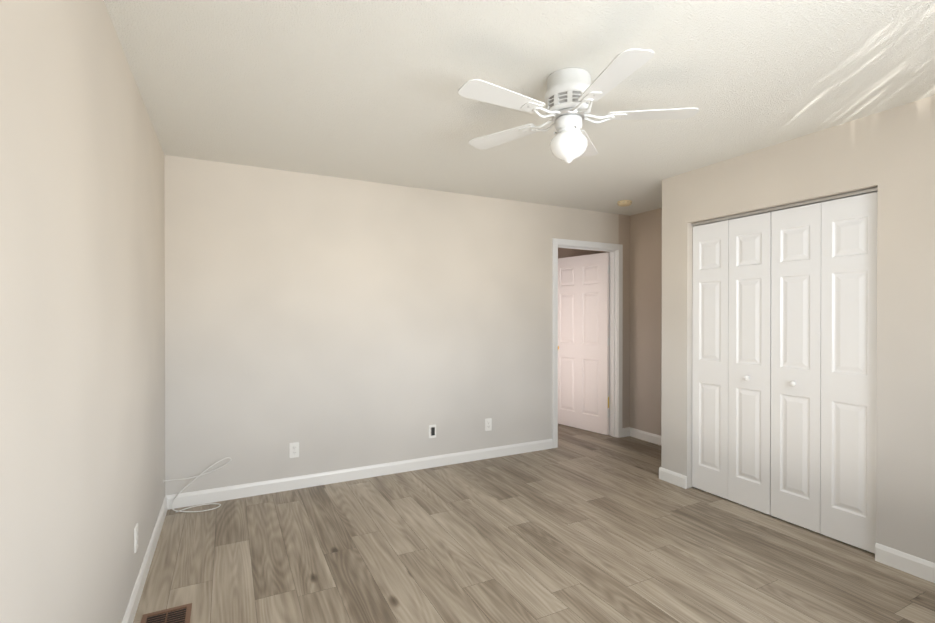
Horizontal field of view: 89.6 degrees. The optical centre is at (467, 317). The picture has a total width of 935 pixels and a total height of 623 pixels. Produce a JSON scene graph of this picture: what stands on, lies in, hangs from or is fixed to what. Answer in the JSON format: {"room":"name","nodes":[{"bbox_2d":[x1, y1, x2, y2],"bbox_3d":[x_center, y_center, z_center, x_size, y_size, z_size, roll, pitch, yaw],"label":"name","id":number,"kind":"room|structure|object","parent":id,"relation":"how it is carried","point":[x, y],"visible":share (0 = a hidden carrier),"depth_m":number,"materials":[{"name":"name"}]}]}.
{"room":"empty bedroom","nodes":[
{"label":"empty bedroom","id":0,"kind":"room"},
{"bbox_2d":[0,0,164,622],"bbox_3d":[-1.145,0.113,1.283,0.110,2.440,4.560,0,0,-27],"label":"wall","id":1,"kind":"structure","parent":0,"point":[82,337],"depth_m":1.34,"materials":[{"name":"paint"}]},
{"bbox_2d":[134,523,137,552],"bbox_3d":[-1.542,1.030,2.195,0.008,0.115,0.070,0,0,-27],"label":"electrical outlet","id":2,"kind":"object","parent":1,"relation":"attached to","point":[135,538],"visible":1,"depth_m":2.18,"materials":[{"name":"white plastic"}]},
{"bbox_2d":[122,496,167,622],"bbox_3d":[-1.090,1.286,1.316,0.014,0.095,4.340,0,0,-27],"label":"baseboard","id":3,"kind":"structure","parent":1,"relation":"attached to","point":[132,607],"depth_m":2.37,"materials":[{"name":"white wood"}]},
{"bbox_2d":[164,155,629,495],"bbox_3d":[-0.166,0.101,4.280,4.360,2.440,0.110,0,0,-27],"label":"wall","id":4,"kind":"structure","parent":0,"point":[328,323],"depth_m":3.81,"materials":[{"name":"paint"}]},
{"bbox_2d":[289,442,298,457],"bbox_3d":[-1.332,1.023,3.623,0.070,0.115,0.008,0,0,-27],"label":"electrical outlet","id":5,"kind":"object","parent":4,"relation":"attached to","point":[293,450],"visible":1,"depth_m":3.62,"materials":[{"name":"white plastic"}]},
{"bbox_2d":[166,439,552,509],"bbox_3d":[-0.612,1.274,3.988,3.295,0.095,0.014,0,0,-27],"label":"baseboard","id":6,"kind":"structure","parent":4,"relation":"attached to","point":[187,499],"depth_m":3.78,"materials":[{"name":"white wood"}]},
{"bbox_2d":[429,424,435,437],"bbox_3d":[-0.308,1.006,4.146,0.070,0.115,0.007,0,0,-27],"label":"outlet","id":7,"kind":"object","parent":4,"relation":"attached to","point":[432,431],"visible":1,"depth_m":4.14,"materials":[{"name":"white plastic"}]},
{"bbox_2d":[485,418,491,430],"bbox_3d":[0.195,1.005,4.402,0.070,0.115,0.008,0,0,-27],"label":"electrical outlet","id":8,"kind":"object","parent":4,"relation":"attached to","point":[488,424],"visible":1,"depth_m":4.40,"materials":[{"name":"white plastic"}]},
{"bbox_2d":[558,252,611,434],"bbox_3d":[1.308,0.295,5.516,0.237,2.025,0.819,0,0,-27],"label":"hall door","id":9,"kind":"structure","parent":4,"relation":"in","point":[584,341],"depth_m":5.47,"materials":[{"name":"white wood"}]},
{"bbox_2d":[552,238,622,447],"bbox_3d":[1.246,0.262,5.002,0.942,2.111,0.142,0,0,-27],"label":"door frame","id":10,"kind":"structure","parent":4,"relation":"attached to","point":[615,251],"depth_m":5.13,"materials":[{"name":"white wood"}]},
{"bbox_2d":[622,427,629,436],"bbox_3d":[1.749,1.269,5.193,0.125,0.095,0.014,0,0,-27],"label":"baseboard","id":11,"kind":"structure","parent":4,"relation":"attached to","point":[625,432],"depth_m":5.19,"materials":[{"name":"white wood"}]},
{"bbox_2d":[104,0,934,215],"bbox_3d":[0.434,-1.174,3.099,4.580,0.120,6.370,0,0,-27],"label":"ceiling","id":12,"kind":"structure","parent":0,"point":[364,90],"depth_m":2.20,"materials":[{"name":"white paint"}]},
{"bbox_2d":[458,48,698,162],"bbox_3d":[0.447,-0.914,2.167,1.084,0.393,1.109,0,0,-27],"label":"ceiling fan","id":13,"kind":"object","parent":12,"relation":"hanging from","point":[572,95],"visible":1,"depth_m":2.11,"materials":[{"name":"white"}]},
{"bbox_2d":[617,200,631,206],"bbox_3d":[1.525,-1.102,4.571,0.136,0.037,0.136,0,0,-27],"label":"smoke detector","id":14,"kind":"object","parent":12,"relation":"attached to","point":[622,203],"visible":1,"depth_m":4.53,"materials":[{"name":"beige plastic"}]},
{"bbox_2d":[133,424,934,622],"bbox_3d":[0.434,1.386,3.110,4.580,0.120,6.370,0,0,-27],"label":"floor","id":15,"kind":"structure","parent":0,"point":[577,525],"depth_m":2.62,"materials":[{"name":"brown laminate"}]},
{"bbox_2d":[141,603,191,622],"bbox_3d":[-1.294,1.327,2.009,0.190,0.008,0.290,0,0,-27],"label":"floor vent","id":16,"kind":"object","parent":15,"relation":"in","point":[180,614],"visible":1,"depth_m":2.09,"materials":[{"name":"brown metal"}]},
{"bbox_2d":[163,457,231,512],"bbox_3d":[-1.855,1.164,3.249,0.408,0.322,0.130,0,0,-27],"label":"cord","id":17,"kind":"object","parent":15,"relation":"on","point":[190,483],"visible":0.98,"depth_m":3.24,"materials":[{"name":"white plastic"}]},
{"bbox_2d":[558,248,608,257],"bbox_3d":[1.363,0.093,6.076,0.004,2.440,1.700,0,0,-27],"label":"wall","id":18,"kind":"structure","parent":0,"point":[564,252],"depth_m":6.06,"materials":[{"name":"paint"}]},
{"bbox_2d":[630,208,661,435],"bbox_3d":[2.425,0.101,4.120,0.110,2.440,6.370,0,0,-27],"label":"wall","id":19,"kind":"structure","parent":0,"point":[645,319],"depth_m":5.02,"materials":[{"name":"paint"}]},
{"bbox_2d":[630,427,660,444],"bbox_3d":[2.052,1.271,4.721,0.014,0.095,1.130,0,0,-27],"label":"baseboard","id":20,"kind":"structure","parent":19,"relation":"attached to","point":[646,436],"depth_m":5.01,"materials":[{"name":"white wood"}]},
{"bbox_2d":[661,95,934,562],"bbox_3d":[2.363,0.108,2.438,0.110,2.440,3.210,0,0,-27],"label":"wall","id":21,"kind":"structure","parent":0,"point":[905,497],"depth_m":2.55,"materials":[{"name":"paint"}]},
{"bbox_2d":[659,467,686,488],"bbox_3d":[1.629,1.275,3.744,0.014,0.095,0.254,0,0,-27],"label":"baseboard","id":22,"kind":"structure","parent":21,"relation":"attached to","point":[674,478],"depth_m":3.73,"materials":[{"name":"white wood"}]},
{"bbox_2d":[692,212,770,514],"bbox_3d":[1.873,0.308,3.386,0.066,2.012,0.586,0,0,-27],"label":"bifold closet door","id":23,"kind":"structure","parent":21,"relation":"in","point":[731,384],"depth_m":3.35,"materials":[{"name":"white wood"}]},
{"bbox_2d":[692,187,877,225],"bbox_3d":[2.024,-0.713,3.126,0.040,0.021,1.186,0,0,-27],"label":"track rail","id":24,"kind":"object","parent":21,"relation":"attached to","point":[830,198],"visible":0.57,"depth_m":3.00,"materials":[{"name":"silver metal"}]},
{"bbox_2d":[771,192,877,553],"bbox_3d":[2.142,0.311,2.859,0.066,2.012,0.586,0,0,-27],"label":"bifold closet door","id":25,"kind":"structure","parent":21,"relation":"in","point":[823,365],"depth_m":2.83,"materials":[{"name":"white wood"}]},
{"bbox_2d":[875,543,934,582],"bbox_3d":[2.633,1.284,1.778,0.014,0.095,1.780,0,0,-27],"label":"baseboard","id":26,"kind":"structure","parent":21,"relation":"attached to","point":[908,563],"depth_m":2.45,"materials":[{"name":"white wood"}]}
]}

